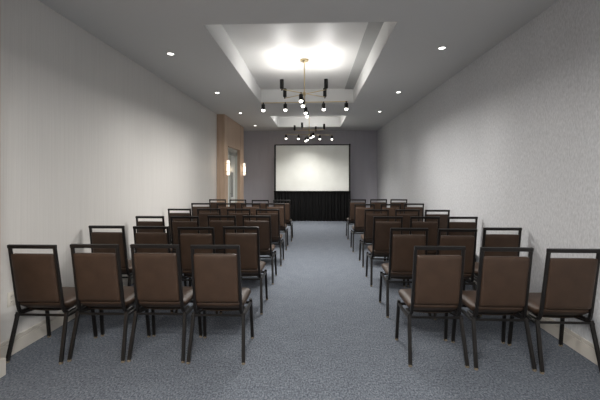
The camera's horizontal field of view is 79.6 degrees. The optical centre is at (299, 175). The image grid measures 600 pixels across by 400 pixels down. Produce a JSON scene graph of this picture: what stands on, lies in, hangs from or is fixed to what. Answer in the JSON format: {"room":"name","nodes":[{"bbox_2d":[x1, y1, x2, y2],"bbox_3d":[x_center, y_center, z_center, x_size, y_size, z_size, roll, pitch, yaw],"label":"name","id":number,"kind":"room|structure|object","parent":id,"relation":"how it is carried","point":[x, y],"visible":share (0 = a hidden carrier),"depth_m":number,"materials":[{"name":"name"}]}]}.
{"room":"conference room","nodes":[
{"label":"conference room","id":0,"kind":"room"},
{"bbox_2d":[0,0,216,343],"bbox_3d":[-2.346,-0.262,4.718,0.150,3.423,15.950,0,0,2],"label":"wall","id":1,"kind":"structure","parent":0,"point":[89,135],"depth_m":3.72,"materials":[{"name":"white paint"}]},
{"bbox_2d":[7,291,14,306],"bbox_3d":[-2.335,0.995,2.916,0.009,0.116,0.072,0,0,2],"label":"power outlet","id":2,"kind":"object","parent":1,"relation":"attached to","point":[10,296],"visible":0.91,"depth_m":2.90,"materials":[{"name":"grey plastic"}]},
{"bbox_2d":[0,275,132,377],"bbox_3d":[-2.168,1.379,4.721,0.206,0.142,8.770,0,0,2],"label":"baseboard","id":3,"kind":"structure","parent":1,"relation":"attached to","point":[37,332],"depth_m":3.10,"materials":[{"name":"grey wood"}]},
{"bbox_2d":[225,160,229,174],"bbox_3d":[-1.845,-0.210,9.187,0.110,0.380,0.085,0,0,2],"label":"wall sconce","id":4,"kind":"object","parent":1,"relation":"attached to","point":[227,164],"visible":1,"depth_m":9.15,"materials":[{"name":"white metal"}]},
{"bbox_2d":[217,114,243,206],"bbox_3d":[-1.957,-0.057,10.342,0.201,3.013,2.480,0,0,2],"label":"trim","id":5,"kind":"structure","parent":1,"relation":"attached to","point":[228,130],"depth_m":9.29,"materials":[{"name":"brown wood"}]},
{"bbox_2d":[228,147,236,206],"bbox_3d":[-1.977,0.330,10.253,0.118,2.240,1.620,0,0,2],"label":"door","id":6,"kind":"structure","parent":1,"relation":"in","point":[232,153],"depth_m":10.59,"materials":[{"name":"grey glass"}]},
{"bbox_2d":[242,163,245,174],"bbox_3d":[-1.765,-0.210,11.295,0.110,0.380,0.085,0,0,2],"label":"wall sconce","id":7,"kind":"object","parent":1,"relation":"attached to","point":[243,164],"visible":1,"depth_m":11.26,"materials":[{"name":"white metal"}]},
{"bbox_2d":[222,22,367,89],"bbox_3d":[0.074,-1.898,5.721,1.987,0.050,4.080,0,0,2],"label":"ceiling","id":8,"kind":"structure","parent":0,"point":[272,53],"depth_m":5.37,"materials":[{"name":"white paint"}]},
{"bbox_2d":[261,58,347,117],"bbox_3d":[0.071,-1.459,5.801,1.008,0.828,1.008,0,0,-40],"label":"chandelier","id":9,"kind":"object","parent":8,"relation":"hanging from","point":[302,101],"visible":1,"depth_m":5.79,"materials":[{"name":"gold metal"}]},
{"bbox_2d":[345,22,383,88],"bbox_3d":[0.975,-1.867,5.687,0.185,0.013,4.080,0,0,2],"label":"trim","id":10,"kind":"structure","parent":8,"relation":"attached to","point":[372,30],"depth_m":5.34,"materials":[{"name":"grey paint"}]},
{"bbox_2d":[39,0,558,130],"bbox_3d":[0.042,-1.743,4.627,4.629,0.360,15.650,0,0,2],"label":"ceiling","id":11,"kind":"structure","parent":0,"point":[404,57],"depth_m":4.31,"materials":[{"name":"grey paint"}]},
{"bbox_2d":[0,221,599,399],"bbox_3d":[0.042,1.510,4.627,4.929,0.120,15.950,0,0,2],"label":"floor","id":12,"kind":"structure","parent":0,"point":[322,332],"depth_m":2.94,"materials":[{"name":"blue carpet"}]},
{"bbox_2d":[6,244,97,364],"bbox_3d":[-2.052,0.989,3.007,0.457,0.922,0.503,0,0,2],"label":"banquet chair","id":13,"kind":"object","parent":12,"relation":"on","point":[36,277],"visible":0.92,"depth_m":2.80,"materials":[{"name":"brown leather"}]},
{"bbox_2d":[67,244,150,362],"bbox_3d":[-1.584,0.989,3.029,0.457,0.922,0.503,0,0,2],"label":"banquet chair","id":14,"kind":"object","parent":12,"relation":"on","point":[98,282],"visible":0.93,"depth_m":2.82,"materials":[{"name":"brown leather"}]},
{"bbox_2d":[87,225,132,311],"bbox_3d":[-2.052,0.989,4.073,0.457,0.922,0.503,0,0,2],"label":"banquet chair","id":15,"kind":"object","parent":12,"relation":"on","point":[119,238],"visible":0.35,"depth_m":3.84,"materials":[{"name":"brown leather"}]},
{"bbox_2d":[135,216,171,252],"bbox_3d":[-1.972,0.989,4.990,0.457,0.922,0.503,0,0,2],"label":"banquet chair","id":16,"kind":"object","parent":12,"relation":"on","point":[138,223],"visible":0.12,"depth_m":4.75,"materials":[{"name":"brown leather"}]},
{"bbox_2d":[132,226,186,312],"bbox_3d":[-1.560,0.989,4.029,0.457,0.922,0.503,0,0,2],"label":"banquet chair","id":17,"kind":"object","parent":12,"relation":"on","point":[139,238],"visible":0.21,"depth_m":3.79,"materials":[{"name":"brown metal"}]},
{"bbox_2d":[127,244,201,362],"bbox_3d":[-1.116,0.989,3.026,0.457,0.922,0.503,0,0,2],"label":"banquet chair","id":18,"kind":"object","parent":12,"relation":"on","point":[157,277],"visible":0.97,"depth_m":2.82,"materials":[{"name":"brown leather"}]},
{"bbox_2d":[168,209,191,243],"bbox_3d":[-1.946,0.989,6.075,0.457,0.922,0.503,0,0,2],"label":"banquet chair","id":19,"kind":"object","parent":12,"relation":"on","point":[189,210],"visible":0.19,"depth_m":5.84,"materials":[{"name":"brown leather"}]},
{"bbox_2d":[170,216,199,252],"bbox_3d":[-1.510,0.989,4.978,0.457,0.922,0.503,0,0,3],"label":"banquet chair","id":20,"kind":"object","parent":12,"relation":"on","point":[174,224],"visible":0.22,"depth_m":4.74,"materials":[{"name":"brown leather"}]},
{"bbox_2d":[175,227,217,315],"bbox_3d":[-1.068,0.989,3.960,0.457,0.922,0.503,0,0,2],"label":"banquet chair","id":21,"kind":"object","parent":12,"relation":"on","point":[184,240],"visible":0.38,"depth_m":3.73,"materials":[{"name":"brown metal"}]},
{"bbox_2d":[191,203,210,220],"bbox_3d":[-1.928,0.989,7.275,0.457,0.922,0.503,0,0,2],"label":"banquet chair","id":22,"kind":"object","parent":12,"relation":"on","point":[194,209],"visible":0.13,"depth_m":7.04,"materials":[{"name":"brown leather"}]},
{"bbox_2d":[197,209,220,233],"bbox_3d":[-1.471,0.989,6.072,0.457,0.922,0.503,0,0,2],"label":"banquet chair","id":23,"kind":"object","parent":12,"relation":"on","point":[203,220],"visible":0.21,"depth_m":5.84,"materials":[{"name":"brown metal"}]},
{"bbox_2d":[209,199,225,212],"bbox_3d":[-1.864,0.989,8.414,0.457,0.922,0.503,0,0,2],"label":"banquet chair","id":24,"kind":"object","parent":12,"relation":"on","point":[213,204],"visible":0.12,"depth_m":8.17,"materials":[{"name":"brown leather"}]},
{"bbox_2d":[186,245,253,364],"bbox_3d":[-0.644,0.989,2.998,0.457,0.922,0.503,0,0,1],"label":"banquet chair","id":25,"kind":"object","parent":12,"relation":"on","point":[216,278],"visible":1,"depth_m":2.79,"materials":[{"name":"brown leather"}]},
{"bbox_2d":[207,215,236,253],"bbox_3d":[-1.037,0.989,5.045,0.457,0.922,0.503,0,0,2],"label":"banquet chair","id":26,"kind":"object","parent":12,"relation":"on","point":[218,225],"visible":0.28,"depth_m":4.81,"materials":[{"name":"brown leather"}]},
{"bbox_2d":[217,203,235,220],"bbox_3d":[-1.423,0.989,7.251,0.457,0.922,0.503,0,0,3],"label":"banquet chair","id":27,"kind":"object","parent":12,"relation":"on","point":[223,209],"visible":0.15,"depth_m":7.01,"materials":[{"name":"brown leather"}]},
{"bbox_2d":[229,199,245,212],"bbox_3d":[-1.389,0.989,8.346,0.457,0.922,0.503,0,0,3],"label":"banquet chair","id":28,"kind":"object","parent":12,"relation":"on","point":[238,205],"visible":0.1,"depth_m":8.11,"materials":[{"name":"brown metal"}]},
{"bbox_2d":[227,209,250,232],"bbox_3d":[-0.978,0.989,6.038,0.457,0.922,0.503,0,0,3],"label":"banquet chair","id":29,"kind":"object","parent":12,"relation":"on","point":[239,221],"visible":0.12,"depth_m":5.80,"materials":[{"name":"brown metal"}]},
{"bbox_2d":[220,226,267,314],"bbox_3d":[-0.610,0.989,4.003,0.457,0.922,0.503,0,0,2],"label":"banquet chair","id":30,"kind":"object","parent":12,"relation":"on","point":[251,265],"visible":0.62,"depth_m":3.78,"materials":[{"name":"brown leather"}]},
{"bbox_2d":[241,203,260,220],"bbox_3d":[-0.951,0.989,7.253,0.457,0.922,0.503,0,0,2],"label":"banquet chair","id":31,"kind":"object","parent":12,"relation":"on","point":[252,209],"visible":0.13,"depth_m":7.01,"materials":[{"name":"brown leather"}]},
{"bbox_2d":[241,215,276,284],"bbox_3d":[-0.571,0.989,5.042,0.457,0.922,0.503,0,0,2],"label":"banquet chair","id":32,"kind":"object","parent":12,"relation":"on","point":[266,246],"visible":0.6,"depth_m":4.82,"materials":[{"name":"brown metal"}]},
{"bbox_2d":[252,200,268,212],"bbox_3d":[-0.873,0.989,8.196,0.457,0.922,0.503,0,0,1],"label":"banquet chair","id":33,"kind":"object","parent":12,"relation":"on","point":[263,206],"visible":0.09,"depth_m":7.95,"materials":[{"name":"brown leather"}]},
{"bbox_2d":[256,209,283,265],"bbox_3d":[-0.509,0.989,6.005,0.457,0.922,0.503,0,0,2],"label":"banquet chair","id":34,"kind":"object","parent":12,"relation":"on","point":[276,236],"visible":0.52,"depth_m":5.78,"materials":[{"name":"brown leather"}]},
{"bbox_2d":[265,203,287,249],"bbox_3d":[-0.475,0.989,7.250,0.457,0.922,0.503,0,0,2],"label":"banquet chair","id":35,"kind":"object","parent":12,"relation":"on","point":[283,225],"visible":0.55,"depth_m":7.03,"materials":[{"name":"brown leather"}]},
{"bbox_2d":[273,200,292,241],"bbox_3d":[-0.395,0.989,8.188,0.457,0.922,0.503,0,0,1],"label":"banquet chair","id":36,"kind":"object","parent":12,"relation":"on","point":[288,219],"visible":0.52,"depth_m":7.97,"materials":[{"name":"brown metal"}]},
{"bbox_2d":[274,144,350,220],"bbox_3d":[0.393,0.205,11.613,2.467,2.490,0.640,0,0,2],"label":"projection screen","id":37,"kind":"object","parent":12,"relation":"on","point":[315,178],"visible":0.84,"depth_m":11.59,"materials":[{"name":"white fabric"}]},
{"bbox_2d":[346,199,365,239],"bbox_3d":[1.317,0.989,8.413,0.457,0.922,0.503,0,0,2],"label":"banquet chair","id":38,"kind":"object","parent":12,"relation":"on","point":[350,219],"visible":0.5,"depth_m":8.19,"materials":[{"name":"brown metal"}]},
{"bbox_2d":[350,204,374,251],"bbox_3d":[1.236,0.989,7.055,0.457,0.922,0.503,0,0,3],"label":"banquet chair","id":39,"kind":"object","parent":12,"relation":"on","point":[359,213],"visible":0.56,"depth_m":6.84,"materials":[{"name":"brown leather"}]},
{"bbox_2d":[359,209,388,266],"bbox_3d":[1.225,0.989,5.929,0.457,0.922,0.503,0,0,3],"label":"banquet chair","id":40,"kind":"object","parent":12,"relation":"on","point":[367,237],"visible":0.6,"depth_m":5.72,"materials":[{"name":"brown leather"}]},
{"bbox_2d":[370,199,386,213],"bbox_3d":[1.798,0.989,8.444,0.457,0.922,0.503,0,0,2],"label":"banquet chair","id":41,"kind":"object","parent":12,"relation":"on","point":[377,204],"visible":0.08,"depth_m":8.20,"materials":[{"name":"brown leather"}]},
{"bbox_2d":[365,216,404,286],"bbox_3d":[1.161,0.989,4.941,0.457,0.922,0.503,0,0,2],"label":"banquet chair","id":42,"kind":"object","parent":12,"relation":"on","point":[380,246],"visible":0.67,"depth_m":4.73,"materials":[{"name":"brown leather"}]},
{"bbox_2d":[380,204,400,221],"bbox_3d":[1.729,0.989,7.051,0.457,0.922,0.503,0,0,2],"label":"banquet chair","id":43,"kind":"object","parent":12,"relation":"on","point":[391,210],"visible":0.16,"depth_m":6.81,"materials":[{"name":"brown leather"}]},
{"bbox_2d":[390,199,406,213],"bbox_3d":[2.258,0.989,8.427,0.457,0.922,0.503,0,0,2],"label":"banquet chair","id":44,"kind":"object","parent":12,"relation":"on","point":[391,200],"visible":0.14,"depth_m":8.19,"materials":[{"name":"brown metal"}]},
{"bbox_2d":[387,209,419,260],"bbox_3d":[1.706,0.989,5.916,0.457,0.922,0.503,0,0,3],"label":"banquet chair","id":45,"kind":"object","parent":12,"relation":"on","point":[406,217],"visible":0.15,"depth_m":5.68,"materials":[{"name":"brown leather"}]},
{"bbox_2d":[379,228,430,317],"bbox_3d":[1.122,0.989,3.897,0.457,0.922,0.503,0,0,3],"label":"banquet chair","id":46,"kind":"object","parent":12,"relation":"on","point":[401,249],"visible":0.7,"depth_m":3.69,"materials":[{"name":"brown leather"}]},
{"bbox_2d":[404,203,423,221],"bbox_3d":[2.211,0.989,7.188,0.457,0.922,0.503,0,0,2],"label":"banquet chair","id":47,"kind":"object","parent":12,"relation":"on","point":[421,209],"visible":0.16,"depth_m":6.95,"materials":[{"name":"brown leather"}]},
{"bbox_2d":[407,216,439,286],"bbox_3d":[1.645,0.989,4.938,0.457,0.922,0.503,0,0,3],"label":"banquet chair","id":48,"kind":"object","parent":12,"relation":"on","point":[433,227],"visible":0.36,"depth_m":4.71,"materials":[{"name":"brown leather"}]},
{"bbox_2d":[395,246,468,367],"bbox_3d":[1.061,0.989,2.954,0.457,0.922,0.503,0,0,2],"label":"banquet chair","id":49,"kind":"object","parent":12,"relation":"on","point":[437,280],"visible":1,"depth_m":2.75,"materials":[{"name":"brown metal"}]},
{"bbox_2d":[424,210,449,235],"bbox_3d":[2.159,0.989,5.869,0.457,0.922,0.503,0,0,2],"label":"banquet chair","id":50,"kind":"object","parent":12,"relation":"on","point":[443,217],"visible":0.14,"depth_m":5.63,"materials":[{"name":"brown metal"}]},
{"bbox_2d":[433,229,479,319],"bbox_3d":[1.589,0.989,3.839,0.457,0.922,0.503,0,0,3],"label":"banquet chair","id":51,"kind":"object","parent":12,"relation":"on","point":[469,242],"visible":0.33,"depth_m":3.61,"materials":[{"name":"brown leather"}]},
{"bbox_2d":[446,217,477,261],"bbox_3d":[2.125,0.989,4.920,0.457,0.922,0.503,0,0,2],"label":"banquet chair","id":52,"kind":"object","parent":12,"relation":"on","point":[450,225],"visible":0.12,"depth_m":4.68,"materials":[{"name":"brown metal"}]},
{"bbox_2d":[463,227,522,316],"bbox_3d":[2.087,0.989,3.930,0.457,0.922,0.503,0,0,2],"label":"banquet chair","id":53,"kind":"object","parent":12,"relation":"on","point":[489,240],"visible":0.22,"depth_m":3.69,"materials":[{"name":"brown leather"}]},
{"bbox_2d":[451,247,536,371],"bbox_3d":[1.540,0.989,2.905,0.457,0.922,0.503,0,0,2],"label":"banquet chair","id":54,"kind":"object","parent":12,"relation":"on","point":[503,282],"visible":0.96,"depth_m":2.70,"materials":[{"name":"brown leather"}]},
{"bbox_2d":[507,248,599,373],"bbox_3d":[2.000,0.989,2.853,0.457,0.922,0.503,0,0,2],"label":"banquet chair","id":55,"kind":"object","parent":12,"relation":"on","point":[569,286],"visible":0.9,"depth_m":2.65,"materials":[{"name":"brown leather"}]},
{"bbox_2d":[278,116,340,116],"bbox_3d":[0.253,-1.898,10.408,1.987,0.050,2.100,0,0,2],"label":"ceiling","id":56,"kind":"structure","parent":0,"point":[278,116],"depth_m":11.33,"materials":[{"name":"white paint"}]},
{"bbox_2d":[285,122,332,141],"bbox_3d":[0.264,-1.459,10.367,1.008,0.828,1.008,0,0,37],"label":"chandelier","id":57,"kind":"object","parent":56,"relation":"hanging from","point":[311,135],"visible":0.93,"depth_m":10.32,"materials":[{"name":"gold metal"}]},
{"bbox_2d":[244,130,376,207],"bbox_3d":[0.342,-0.262,12.521,4.629,3.423,0.150,0,0,2],"label":"wall","id":58,"kind":"structure","parent":0,"point":[258,145],"depth_m":12.46,"materials":[{"name":"grey paint"}]},
{"bbox_2d":[377,0,599,347],"bbox_3d":[2.429,-0.262,4.536,0.150,3.423,15.950,0,0,2],"label":"wall","id":59,"kind":"structure","parent":0,"point":[512,138],"depth_m":3.78,"materials":[{"name":"white paint"}]},
{"bbox_2d":[469,274,597,364],"bbox_3d":[2.348,1.379,4.539,0.012,0.142,15.650,0,0,2],"label":"baseboard","id":60,"kind":"structure","parent":59,"relation":"attached to","point":[579,344],"depth_m":3.01,"materials":[{"name":"grey"}]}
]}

